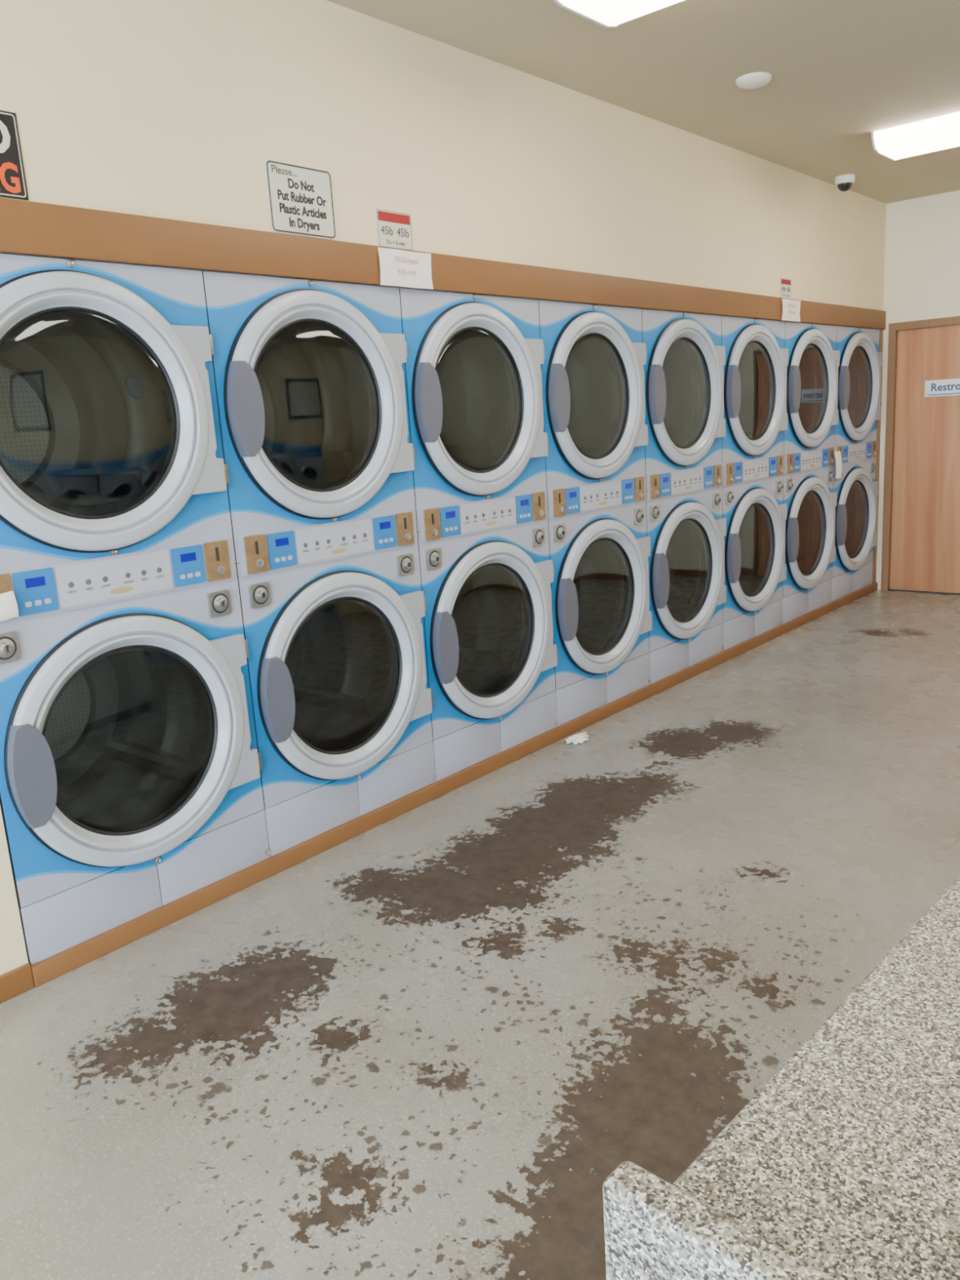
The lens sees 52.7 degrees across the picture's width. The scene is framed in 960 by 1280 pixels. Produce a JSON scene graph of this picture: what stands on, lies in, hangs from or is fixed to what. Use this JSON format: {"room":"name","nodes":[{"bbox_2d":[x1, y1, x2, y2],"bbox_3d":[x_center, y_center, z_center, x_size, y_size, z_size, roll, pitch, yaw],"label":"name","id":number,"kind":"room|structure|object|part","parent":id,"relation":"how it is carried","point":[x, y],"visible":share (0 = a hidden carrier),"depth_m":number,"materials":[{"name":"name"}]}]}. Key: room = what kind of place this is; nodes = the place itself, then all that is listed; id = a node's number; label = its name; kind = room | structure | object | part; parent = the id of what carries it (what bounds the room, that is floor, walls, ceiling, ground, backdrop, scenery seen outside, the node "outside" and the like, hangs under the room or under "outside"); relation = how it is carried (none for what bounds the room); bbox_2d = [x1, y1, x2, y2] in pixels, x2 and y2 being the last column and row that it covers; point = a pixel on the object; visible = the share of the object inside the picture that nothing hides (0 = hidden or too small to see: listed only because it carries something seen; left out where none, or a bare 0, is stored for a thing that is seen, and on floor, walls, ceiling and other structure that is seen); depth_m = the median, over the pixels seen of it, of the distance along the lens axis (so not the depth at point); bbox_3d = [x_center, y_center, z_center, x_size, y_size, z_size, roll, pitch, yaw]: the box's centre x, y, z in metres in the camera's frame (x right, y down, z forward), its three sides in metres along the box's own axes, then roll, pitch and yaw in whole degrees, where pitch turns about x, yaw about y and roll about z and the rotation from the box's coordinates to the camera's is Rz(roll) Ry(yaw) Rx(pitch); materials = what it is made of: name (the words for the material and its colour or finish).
{"room":"laundry","nodes":[
{"label":"laundry","id":0,"kind":"room"},
{"bbox_2d":[0,0,886,975],"bbox_3d":[-0.941,-0.746,3.822,1.150,2.900,11.070,7,17,40],"label":"wall","id":1,"kind":"structure","parent":0,"point":[171,109],"depth_m":3.47,"materials":[{"name":"paint"}]},
{"bbox_2d":[0,110,28,200],"bbox_3d":[-1.314,-1.231,2.417,0.004,0.211,0.347,7,17,40],"label":"no smoking sign","id":2,"kind":"object","parent":1,"relation":"attached to","point":[12,175],"visible":1,"depth_m":2.52,"materials":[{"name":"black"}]},
{"bbox_2d":[265,159,336,239],"bbox_3d":[-0.593,-1.461,3.227,0.004,0.219,0.275,7,17,40],"label":"warning sign","id":3,"kind":"object","parent":1,"relation":"attached to","point":[300,197],"visible":1,"depth_m":3.22,"materials":[{"name":"white plastic"}]},
{"bbox_2d":[375,208,413,250],"bbox_3d":[-0.312,-1.500,3.550,0.004,0.128,0.174,7,17,40],"label":"price sign","id":4,"kind":"object","parent":1,"relation":"attached to","point":[393,228],"visible":1,"depth_m":3.55,"materials":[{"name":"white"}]},
{"bbox_2d":[377,247,433,288],"bbox_3d":[-0.271,-1.369,3.579,0.008,0.128,0.272,7,17,40],"label":"paper notice","id":5,"kind":"object","parent":1,"relation":"attached to","point":[398,268],"visible":1,"depth_m":3.58,"materials":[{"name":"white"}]},
{"bbox_2d":[0,582,877,1003],"bbox_3d":[-0.415,0.687,3.752,0.024,0.075,11.068,7,17,40],"label":"baseboard","id":6,"kind":"structure","parent":1,"relation":"attached to","point":[43,971],"depth_m":3.60,"materials":[{"name":"brown paint"}]},
{"bbox_2d":[0,197,885,329],"bbox_3d":[-0.535,-1.296,3.307,0.022,0.132,11.068,7,17,40],"label":"trim","id":7,"kind":"structure","parent":1,"relation":"attached to","point":[26,227],"depth_m":3.26,"materials":[{"name":"brown paint"}]},
{"bbox_2d":[780,277,791,298],"bbox_3d":[1.905,-2.189,6.042,0.004,0.118,0.150,7,17,40],"label":"price sign","id":8,"kind":"object","parent":1,"relation":"attached to","point":[785,283],"visible":1,"depth_m":6.04,"materials":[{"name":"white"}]},
{"bbox_2d":[782,298,800,321],"bbox_3d":[1.952,-2.065,6.076,0.008,0.128,0.270,7,17,40],"label":"paper notice","id":9,"kind":"object","parent":1,"relation":"attached to","point":[791,308],"visible":1,"depth_m":6.07,"materials":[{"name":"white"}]},
{"bbox_2d":[872,328,883,583],"bbox_3d":[3.091,-1.408,7.572,0.036,1.946,0.066,7,17,40],"label":"trim","id":10,"kind":"structure","parent":1,"relation":"attached to","point":[881,331],"depth_m":7.55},
{"bbox_2d":[0,590,959,1279],"bbox_3d":[1.305,0.970,2.302,6.850,0.050,11.270,7,17,40],"label":"floor","id":11,"kind":"structure","parent":0,"point":[427,1044],"depth_m":2.63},
{"bbox_2d":[0,253,271,965],"bbox_3d":[-1.429,-0.147,3.187,1.049,1.945,0.850,7,17,40],"label":"dryer","id":12,"kind":"object","parent":11,"relation":"on","point":[131,787],"visible":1,"depth_m":3.02,"materials":[{"name":"metal"}]},
{"bbox_3d":[-1.294,-0.112,2.600,0.006,0.124,0.086,7,17,40],"label":"coin plate","id":13,"kind":"part","parent":12,"relation":"part of","materials":[{"name":"gold metal"}]},
{"bbox_2d":[0,591,18,621],"bbox_3d":[-1.279,-0.087,2.584,0.023,0.073,0.090,7,17,40],"label":"paper tag","id":14,"kind":"object","parent":12,"relation":"attached to","point":[8,604],"visible":1,"depth_m":2.60,"materials":[{"name":"white paper"}]},
{"bbox_3d":[-1.291,0.023,2.630,0.009,0.080,0.080,7,17,40],"label":"lock plate","id":15,"kind":"part","parent":12,"relation":"part of","materials":[{"name":"metal"}]},
{"bbox_3d":[-1.245,0.374,2.698,0.037,0.298,0.114,7,17,40],"label":"handle","id":16,"kind":"part","parent":12,"relation":"part of","materials":[{"name":"grey plastic"}]},
{"bbox_3d":[-1.162,0.803,2.922,0.021,0.177,0.422,7,17,40],"label":"kick panel","id":17,"kind":"part","parent":12,"relation":"part of","materials":[{"name":"white metal"}]},
{"bbox_3d":[-1.069,-0.183,2.856,0.003,0.116,0.358,7,17,40],"label":"label plate","id":18,"kind":"part","parent":12,"relation":"part of","materials":[{"name":"white plastic"}]},
{"bbox_3d":[-0.880,-0.701,2.973,0.024,0.511,0.167,7,17,40],"label":"hinge plate","id":19,"kind":"part","parent":12,"relation":"part of","materials":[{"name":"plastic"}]},
{"bbox_3d":[-0.886,0.717,3.233,0.021,0.177,0.421,7,17,40],"label":"kick panel","id":20,"kind":"part","parent":12,"relation":"part of","materials":[{"name":"white metal"}]},
{"bbox_3d":[-0.841,-0.254,3.109,0.006,0.124,0.086,7,17,40],"label":"coin plate","id":21,"kind":"part","parent":12,"relation":"part of","materials":[{"name":"gold metal"}]},
{"bbox_3d":[-0.842,-0.118,3.135,0.009,0.080,0.080,7,17,40],"label":"lock plate","id":22,"kind":"part","parent":12,"relation":"part of","materials":[{"name":"metal"}]},
{"bbox_3d":[-0.822,0.240,3.183,0.024,0.511,0.167,7,17,40],"label":"hinge plate","id":23,"kind":"part","parent":12,"relation":"part of","materials":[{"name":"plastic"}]},
{"bbox_2d":[201,271,436,856],"bbox_3d":[-0.876,-0.320,3.808,1.049,1.945,0.850,7,17,40],"label":"dryer","id":24,"kind":"object","parent":11,"relation":"on","point":[318,452],"visible":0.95,"depth_m":3.58,"materials":[{"name":"metal"}]},
{"bbox_3d":[-0.750,-0.740,3.110,0.037,0.298,0.114,7,17,40],"label":"handle","id":25,"kind":"part","parent":24,"relation":"part of","materials":[{"name":"grey plastic"}]},
{"bbox_3d":[-0.741,-0.285,3.222,0.006,0.124,0.086,7,17,40],"label":"coin plate","id":26,"kind":"part","parent":24,"relation":"part of","materials":[{"name":"gold metal"}]},
{"bbox_3d":[-0.738,-0.150,3.252,0.009,0.080,0.080,7,17,40],"label":"lock plate","id":27,"kind":"part","parent":24,"relation":"part of","materials":[{"name":"metal"}]},
{"bbox_3d":[-0.692,0.201,3.320,0.037,0.298,0.114,7,17,40],"label":"handle","id":28,"kind":"part","parent":24,"relation":"part of","materials":[{"name":"grey plastic"}]},
{"bbox_3d":[-0.609,0.630,3.544,0.021,0.177,0.422,7,17,40],"label":"kick panel","id":29,"kind":"part","parent":24,"relation":"part of","materials":[{"name":"white metal"}]},
{"bbox_3d":[-0.516,-0.356,3.477,0.003,0.116,0.358,7,17,40],"label":"label plate","id":30,"kind":"part","parent":24,"relation":"part of","materials":[{"name":"white plastic"}]},
{"bbox_3d":[-0.333,0.543,3.854,0.021,0.177,0.421,7,17,40],"label":"kick panel","id":31,"kind":"part","parent":24,"relation":"part of","materials":[{"name":"white metal"}]},
{"bbox_3d":[-0.327,-0.875,3.595,0.024,0.511,0.167,7,17,40],"label":"hinge plate","id":32,"kind":"part","parent":24,"relation":"part of","materials":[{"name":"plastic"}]},
{"bbox_3d":[-0.288,-0.427,3.731,0.006,0.124,0.086,7,17,40],"label":"coin plate","id":33,"kind":"part","parent":24,"relation":"part of","materials":[{"name":"gold metal"}]},
{"bbox_3d":[-0.288,-0.291,3.757,0.009,0.080,0.080,7,17,40],"label":"lock plate","id":34,"kind":"part","parent":24,"relation":"part of","materials":[{"name":"metal"}]},
{"bbox_3d":[-0.269,0.066,3.805,0.024,0.511,0.167,7,17,40],"label":"hinge plate","id":35,"kind":"part","parent":24,"relation":"part of","materials":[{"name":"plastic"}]},
{"bbox_2d":[399,288,558,781],"bbox_3d":[-0.323,-0.493,4.430,1.049,1.945,0.850,7,17,40],"label":"dryer","id":36,"kind":"object","parent":11,"relation":"on","point":[473,366],"visible":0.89,"depth_m":4.20,"materials":[{"name":"metal"}]},
{"bbox_3d":[-0.197,-0.913,3.731,0.037,0.298,0.114,7,17,40],"label":"handle","id":37,"kind":"part","parent":36,"relation":"part of","materials":[{"name":"grey plastic"}]},
{"bbox_3d":[-0.188,-0.458,3.844,0.006,0.124,0.086,7,17,40],"label":"coin plate","id":38,"kind":"part","parent":36,"relation":"part of","materials":[{"name":"gold metal"}]},
{"bbox_3d":[-0.184,-0.324,3.874,0.009,0.080,0.080,7,17,40],"label":"lock plate","id":39,"kind":"part","parent":36,"relation":"part of","materials":[{"name":"metal"}]},
{"bbox_3d":[-0.139,0.028,3.942,0.037,0.298,0.114,7,17,40],"label":"handle","id":40,"kind":"part","parent":36,"relation":"part of","materials":[{"name":"grey plastic"}]},
{"bbox_3d":[-0.056,0.457,4.165,0.021,0.177,0.422,7,17,40],"label":"kick panel","id":41,"kind":"part","parent":36,"relation":"part of","materials":[{"name":"white metal"}]},
{"bbox_3d":[0.037,-0.529,4.099,0.003,0.116,0.358,7,17,40],"label":"label plate","id":42,"kind":"part","parent":36,"relation":"part of","materials":[{"name":"white plastic"}]},
{"bbox_3d":[0.221,0.370,4.476,0.021,0.177,0.421,7,17,40],"label":"kick panel","id":43,"kind":"part","parent":36,"relation":"part of","materials":[{"name":"white metal"}]},
{"bbox_3d":[0.226,-1.048,4.216,0.024,0.511,0.167,7,17,40],"label":"hinge plate","id":44,"kind":"part","parent":36,"relation":"part of","materials":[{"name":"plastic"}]},
{"bbox_3d":[0.265,-0.464,4.378,0.009,0.080,0.080,7,17,40],"label":"lock plate","id":45,"kind":"part","parent":36,"relation":"part of","materials":[{"name":"metal"}]},
{"bbox_3d":[0.265,-0.600,4.353,0.006,0.124,0.086,7,17,40],"label":"coin plate","id":46,"kind":"part","parent":36,"relation":"part of","materials":[{"name":"gold metal"}]},
{"bbox_3d":[0.284,-0.107,4.427,0.024,0.511,0.167,7,17,40],"label":"hinge plate","id":47,"kind":"part","parent":36,"relation":"part of","materials":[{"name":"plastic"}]},
{"bbox_2d":[564,731,589,744],"bbox_3d":[0.469,0.463,4.607,0.098,0.032,0.168,7,17,40],"label":"crumpled tissue","id":48,"kind":"object","parent":11,"relation":"on","point":[581,737],"visible":1,"depth_m":4.58,"materials":[{"name":"white paper"}]},
{"bbox_2d":[537,300,652,726],"bbox_3d":[0.230,-0.667,5.051,1.049,1.945,0.850,7,17,40],"label":"dryer","id":49,"kind":"object","parent":11,"relation":"on","point":[593,371],"visible":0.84,"depth_m":4.81,"materials":[{"name":"metal"}]},
{"bbox_3d":[0.365,-0.632,4.465,0.006,0.124,0.086,7,17,40],"label":"coin plate","id":50,"kind":"part","parent":49,"relation":"part of","materials":[{"name":"gold metal"}]},
{"bbox_3d":[0.356,-1.086,4.353,0.037,0.298,0.114,7,17,40],"label":"handle","id":51,"kind":"part","parent":49,"relation":"part of","materials":[{"name":"grey plastic"}]},
{"bbox_3d":[0.369,-0.497,4.495,0.009,0.080,0.080,7,17,40],"label":"lock plate","id":52,"kind":"part","parent":49,"relation":"part of","materials":[{"name":"metal"}]},
{"bbox_3d":[0.414,-0.145,4.563,0.037,0.298,0.114,7,17,40],"label":"handle","id":53,"kind":"part","parent":49,"relation":"part of","materials":[{"name":"grey plastic"}]},
{"bbox_3d":[0.497,0.283,4.787,0.021,0.177,0.422,7,17,40],"label":"kick panel","id":54,"kind":"part","parent":49,"relation":"part of","materials":[{"name":"white metal"}]},
{"bbox_3d":[0.591,-0.703,4.721,0.003,0.116,0.358,7,17,40],"label":"label plate","id":55,"kind":"part","parent":49,"relation":"part of","materials":[{"name":"white plastic"}]},
{"bbox_3d":[0.774,0.197,5.098,0.021,0.177,0.421,7,17,40],"label":"kick panel","id":56,"kind":"part","parent":49,"relation":"part of","materials":[{"name":"white metal"}]},
{"bbox_3d":[0.818,-0.638,5.000,0.009,0.080,0.080,7,17,40],"label":"lock plate","id":57,"kind":"part","parent":49,"relation":"part of","materials":[{"name":"metal"}]},
{"bbox_3d":[0.818,-0.773,4.974,0.006,0.124,0.086,7,17,40],"label":"coin plate","id":58,"kind":"part","parent":49,"relation":"part of","materials":[{"name":"gold metal"}]},
{"bbox_3d":[0.779,-1.221,4.838,0.024,0.511,0.167,7,17,40],"label":"hinge plate","id":59,"kind":"part","parent":49,"relation":"part of","materials":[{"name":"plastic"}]},
{"bbox_3d":[0.838,-0.280,5.048,0.024,0.511,0.167,7,17,40],"label":"hinge plate","id":60,"kind":"part","parent":49,"relation":"part of","materials":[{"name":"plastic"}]},
{"bbox_2d":[641,308,726,684],"bbox_3d":[0.783,-0.840,5.673,1.049,1.945,0.850,7,17,40],"label":"dryer","id":61,"kind":"object","parent":11,"relation":"on","point":[684,372],"visible":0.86,"depth_m":5.44,"materials":[{"name":"metal"}]},
{"bbox_3d":[0.922,-0.670,5.117,0.009,0.080,0.080,7,17,40],"label":"lock plate","id":62,"kind":"part","parent":61,"relation":"part of","materials":[{"name":"metal"}]},
{"bbox_3d":[0.918,-0.805,5.087,0.006,0.124,0.086,7,17,40],"label":"coin plate","id":63,"kind":"part","parent":61,"relation":"part of","materials":[{"name":"gold metal"}]},
{"bbox_3d":[0.910,-1.260,4.974,0.037,0.298,0.114,7,17,40],"label":"handle","id":64,"kind":"part","parent":61,"relation":"part of","materials":[{"name":"grey plastic"}]},
{"bbox_3d":[0.968,-0.319,5.185,0.037,0.298,0.114,7,17,40],"label":"handle","id":65,"kind":"part","parent":61,"relation":"part of","materials":[{"name":"grey plastic"}]},
{"bbox_3d":[1.051,0.110,5.409,0.021,0.177,0.422,7,17,40],"label":"kick panel","id":66,"kind":"part","parent":61,"relation":"part of","materials":[{"name":"white metal"}]},
{"bbox_3d":[1.144,-0.876,5.342,0.003,0.116,0.358,7,17,40],"label":"label plate","id":67,"kind":"part","parent":61,"relation":"part of","materials":[{"name":"white plastic"}]},
{"bbox_3d":[1.327,0.024,5.719,0.021,0.177,0.421,7,17,40],"label":"kick panel","id":68,"kind":"part","parent":61,"relation":"part of","materials":[{"name":"white metal"}]},
{"bbox_3d":[1.371,-0.811,5.622,0.009,0.080,0.080,7,17,40],"label":"lock plate","id":69,"kind":"part","parent":61,"relation":"part of","materials":[{"name":"metal"}]},
{"bbox_3d":[1.371,-0.947,5.596,0.006,0.124,0.086,7,17,40],"label":"coin plate","id":70,"kind":"part","parent":61,"relation":"part of","materials":[{"name":"gold metal"}]},
{"bbox_3d":[1.333,-1.394,5.460,0.024,0.511,0.167,7,17,40],"label":"hinge plate","id":71,"kind":"part","parent":61,"relation":"part of","materials":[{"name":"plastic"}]},
{"bbox_3d":[1.391,-0.453,5.670,0.024,0.511,0.167,7,17,40],"label":"hinge plate","id":72,"kind":"part","parent":61,"relation":"part of","materials":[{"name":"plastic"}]},
{"bbox_2d":[721,315,788,650],"bbox_3d":[1.337,-1.013,6.295,1.049,1.945,0.850,7,17,40],"label":"dryer","id":73,"kind":"object","parent":11,"relation":"on","point":[754,510],"visible":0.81,"depth_m":6.05,"materials":[{"name":"metal"}]},
{"bbox_3d":[1.475,-0.843,5.739,0.009,0.080,0.080,7,17,40],"label":"lock plate","id":74,"kind":"part","parent":73,"relation":"part of","materials":[{"name":"metal"}]},
{"bbox_3d":[1.472,-0.978,5.708,0.006,0.124,0.086,7,17,40],"label":"coin plate","id":75,"kind":"part","parent":73,"relation":"part of","materials":[{"name":"gold metal"}]},
{"bbox_3d":[1.463,-1.433,5.596,0.037,0.298,0.114,7,17,40],"label":"handle","id":76,"kind":"part","parent":73,"relation":"part of","materials":[{"name":"grey plastic"}]},
{"bbox_3d":[1.521,-0.492,5.807,0.037,0.298,0.114,7,17,40],"label":"handle","id":77,"kind":"part","parent":73,"relation":"part of","materials":[{"name":"grey plastic"}]},
{"bbox_3d":[1.604,-0.063,6.030,0.021,0.177,0.422,7,17,40],"label":"kick panel","id":78,"kind":"part","parent":73,"relation":"part of","materials":[{"name":"white metal"}]},
{"bbox_3d":[1.697,-1.049,5.964,0.003,0.116,0.358,7,17,40],"label":"label plate","id":79,"kind":"part","parent":73,"relation":"part of","materials":[{"name":"white plastic"}]},
{"bbox_3d":[1.880,-0.150,6.341,0.021,0.177,0.421,7,17,40],"label":"kick panel","id":80,"kind":"part","parent":73,"relation":"part of","materials":[{"name":"white metal"}]},
{"bbox_3d":[1.925,-0.984,6.243,0.009,0.080,0.080,7,17,40],"label":"lock plate","id":81,"kind":"part","parent":73,"relation":"part of","materials":[{"name":"metal"}]},
{"bbox_3d":[1.925,-1.120,6.217,0.006,0.124,0.086,7,17,40],"label":"coin plate","id":82,"kind":"part","parent":73,"relation":"part of","materials":[{"name":"gold metal"}]},
{"bbox_3d":[1.944,-0.626,6.292,0.024,0.511,0.167,7,17,40],"label":"hinge plate","id":83,"kind":"part","parent":73,"relation":"part of","materials":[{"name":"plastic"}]},
{"bbox_3d":[1.886,-1.567,6.081,0.024,0.511,0.167,7,17,40],"label":"hinge plate","id":84,"kind":"part","parent":73,"relation":"part of","materials":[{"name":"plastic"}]},
{"bbox_2d":[602,875,959,1279],"bbox_3d":[1.238,0.666,1.423,0.780,0.933,2.434,9,17,43],"label":"countertop","id":85,"kind":"structure","parent":11,"relation":"on","point":[845,1164],"depth_m":0.82,"materials":[{"name":"stone"}]},
{"bbox_3d":[0.412,0.904,0.587,0.780,0.933,0.036,9,17,43],"label":"panel","id":86,"kind":"part","parent":85,"relation":"part of","materials":[{"name":"stone"}]},
{"bbox_2d":[782,321,839,623],"bbox_3d":[1.890,-1.187,6.916,1.049,1.945,0.850,7,17,40],"label":"dryer","id":87,"kind":"object","parent":11,"relation":"on","point":[810,497],"visible":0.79,"depth_m":6.67,"materials":[{"name":"metal"}]},
{"bbox_3d":[2.029,-1.017,6.360,0.009,0.080,0.080,7,17,40],"label":"lock plate","id":88,"kind":"part","parent":87,"relation":"part of","materials":[{"name":"metal"}]},
{"bbox_3d":[2.025,-1.151,6.330,0.006,0.124,0.086,7,17,40],"label":"coin plate","id":89,"kind":"part","parent":87,"relation":"part of","materials":[{"name":"gold metal"}]},
{"bbox_3d":[2.074,-0.665,6.428,0.037,0.298,0.114,7,17,40],"label":"handle","id":90,"kind":"part","parent":87,"relation":"part of","materials":[{"name":"grey plastic"}]},
{"bbox_3d":[2.016,-1.606,6.218,0.037,0.298,0.114,7,17,40],"label":"handle","id":91,"kind":"part","parent":87,"relation":"part of","materials":[{"name":"grey plastic"}]},
{"bbox_3d":[2.157,-0.236,6.652,0.021,0.177,0.422,7,17,40],"label":"kick panel","id":92,"kind":"part","parent":87,"relation":"part of","materials":[{"name":"white metal"}]},
{"bbox_3d":[2.250,-1.222,6.585,0.003,0.116,0.358,7,17,40],"label":"label plate","id":93,"kind":"part","parent":87,"relation":"part of","materials":[{"name":"white plastic"}]},
{"bbox_3d":[2.433,-0.323,6.963,0.021,0.177,0.421,7,17,40],"label":"kick panel","id":94,"kind":"part","parent":87,"relation":"part of","materials":[{"name":"white metal"}]},
{"bbox_3d":[2.478,-1.157,6.865,0.009,0.080,0.080,7,17,40],"label":"lock plate","id":95,"kind":"part","parent":87,"relation":"part of","materials":[{"name":"metal"}]},
{"bbox_3d":[2.478,-1.293,6.839,0.006,0.124,0.086,7,17,40],"label":"coin plate","id":96,"kind":"part","parent":87,"relation":"part of","materials":[{"name":"gold metal"}]},
{"bbox_3d":[2.497,-0.800,6.913,0.024,0.511,0.167,7,17,40],"label":"hinge plate","id":97,"kind":"part","parent":87,"relation":"part of","materials":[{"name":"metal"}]},
{"bbox_3d":[2.439,-1.741,6.703,0.024,0.511,0.167,7,17,40],"label":"hinge plate","id":98,"kind":"part","parent":87,"relation":"part of","materials":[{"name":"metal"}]},
{"bbox_2d":[834,450,841,478],"bbox_3d":[2.540,-1.241,6.870,0.023,0.193,0.110,7,17,40],"label":"paper tag","id":99,"kind":"object","parent":87,"relation":"attached to","point":[837,454],"visible":1,"depth_m":6.86,"materials":[{"name":"white paper"}]},
{"bbox_2d":[831,325,882,601],"bbox_3d":[2.443,-1.360,7.538,1.049,1.945,0.850,7,17,40],"label":"dryer","id":100,"kind":"object","parent":11,"relation":"on","point":[859,393],"visible":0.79,"depth_m":7.29,"materials":[{"name":"metal"}]},
{"bbox_3d":[2.578,-1.325,6.952,0.006,0.124,0.086,7,17,40],"label":"coin plate","id":101,"kind":"part","parent":100,"relation":"part of","materials":[{"name":"gold metal"}]},
{"bbox_3d":[2.627,-0.838,7.050,0.037,0.298,0.114,7,17,40],"label":"handle","id":102,"kind":"part","parent":100,"relation":"part of","materials":[{"name":"grey plastic"}]},
{"bbox_3d":[2.710,-0.409,7.274,0.021,0.177,0.422,7,17,40],"label":"kick panel","id":103,"kind":"part","parent":100,"relation":"part of","materials":[{"name":"white metal"}]},
{"bbox_3d":[2.569,-1.779,6.839,0.037,0.298,0.114,7,17,40],"label":"handle","id":104,"kind":"part","parent":100,"relation":"part of","materials":[{"name":"grey plastic"}]},
{"bbox_3d":[2.804,-1.396,7.207,0.003,0.116,0.358,7,17,40],"label":"label plate","id":105,"kind":"part","parent":100,"relation":"part of","materials":[{"name":"white plastic"}]},
{"bbox_3d":[2.987,-0.496,7.584,0.021,0.177,0.421,7,17,40],"label":"kick panel","id":106,"kind":"part","parent":100,"relation":"part of","materials":[{"name":"white metal"}]},
{"bbox_3d":[3.031,-1.331,7.487,0.009,0.080,0.080,7,17,40],"label":"lock plate","id":107,"kind":"part","parent":100,"relation":"part of","materials":[{"name":"metal"}]},
{"bbox_3d":[3.031,-1.466,7.461,0.006,0.124,0.086,7,17,40],"label":"coin plate","id":108,"kind":"part","parent":100,"relation":"part of","materials":[{"name":"gold metal"}]},
{"bbox_3d":[3.050,-0.973,7.535,0.024,0.511,0.167,7,17,40],"label":"hinge plate","id":109,"kind":"part","parent":100,"relation":"part of","materials":[{"name":"metal"}]},
{"bbox_3d":[2.992,-1.914,7.324,0.024,0.511,0.167,7,17,40],"label":"hinge plate","id":110,"kind":"part","parent":100,"relation":"part of","materials":[{"name":"metal"}]},
{"bbox_2d":[888,589,959,595],"bbox_3d":[3.639,-0.364,7.483,0.915,0.009,0.090,7,17,40],"label":"threshold","id":111,"kind":"object","parent":11,"relation":"on","point":[889,589],"depth_m":7.57,"materials":[{"name":"brown wood"}]},
{"bbox_2d":[326,0,959,204],"bbox_3d":[1.127,-1.918,1.655,6.850,0.080,11.270,7,17,40],"label":"ceiling","id":112,"kind":"structure","parent":0,"point":[842,72],"depth_m":4.06,"materials":[{"name":"paint"}]},
{"bbox_2d":[553,0,684,27],"bbox_3d":[0.807,-2.079,2.859,1.220,0.092,0.449,7,17,40],"label":"fluorescent ceiling light","id":113,"kind":"object","parent":112,"relation":"attached to","point":[605,13],"visible":1,"depth_m":3.22,"materials":[{"name":"white plastic"}]},
{"bbox_2d":[736,71,771,88],"bbox_3d":[1.200,-2.445,4.253,0.150,0.035,0.150,7,17,40],"label":"smoke detector","id":114,"kind":"object","parent":112,"relation":"attached to","point":[753,80],"visible":1,"depth_m":4.21,"materials":[{"name":"white plastic"}]},
{"bbox_2d":[834,173,855,191],"bbox_3d":[2.344,-2.930,6.231,0.124,0.090,0.124,7,17,40],"label":"dome security camera","id":115,"kind":"object","parent":112,"relation":"attached to","point":[844,183],"visible":1,"depth_m":6.19,"materials":[{"name":"white plastic"}]},
{"bbox_2d":[871,111,959,160],"bbox_3d":[2.721,-2.679,5.009,1.220,0.092,0.449,7,17,40],"label":"fluorescent ceiling light","id":116,"kind":"object","parent":112,"relation":"attached to","point":[942,132],"visible":1,"depth_m":5.16,"materials":[{"name":"white plastic"}]},
{"bbox_2d":[875,190,959,590],"bbox_3d":[4.813,-1.610,6.097,6.750,2.900,0.100,7,17,40],"label":"wall","id":117,"kind":"structure","parent":0,"point":[922,272],"depth_m":7.12,"materials":[{"name":"paint"}]},
{"bbox_2d":[880,315,959,591],"bbox_3d":[3.555,-1.348,7.235,1.025,2.045,0.160,7,17,40],"label":"door frame","id":118,"kind":"structure","parent":117,"relation":"in","point":[894,328],"depth_m":7.47,"materials":[{"name":"wood"}]},
{"bbox_2d":[889,324,959,593],"bbox_3d":[3.569,-1.330,7.255,0.909,1.979,0.040,7,17,40],"label":"door","id":119,"kind":"structure","parent":117,"relation":"in","point":[925,543],"depth_m":7.38,"materials":[{"name":"brown wood"}]},
{"bbox_2d":[924,378,959,397],"bbox_3d":[3.500,-1.861,7.136,0.430,0.120,0.007,7,17,40],"label":"restroom sign","id":120,"kind":"object","parent":119,"relation":"attached to","point":[950,387],"visible":1,"depth_m":7.19,"materials":[{"name":"white plastic"}]}
]}

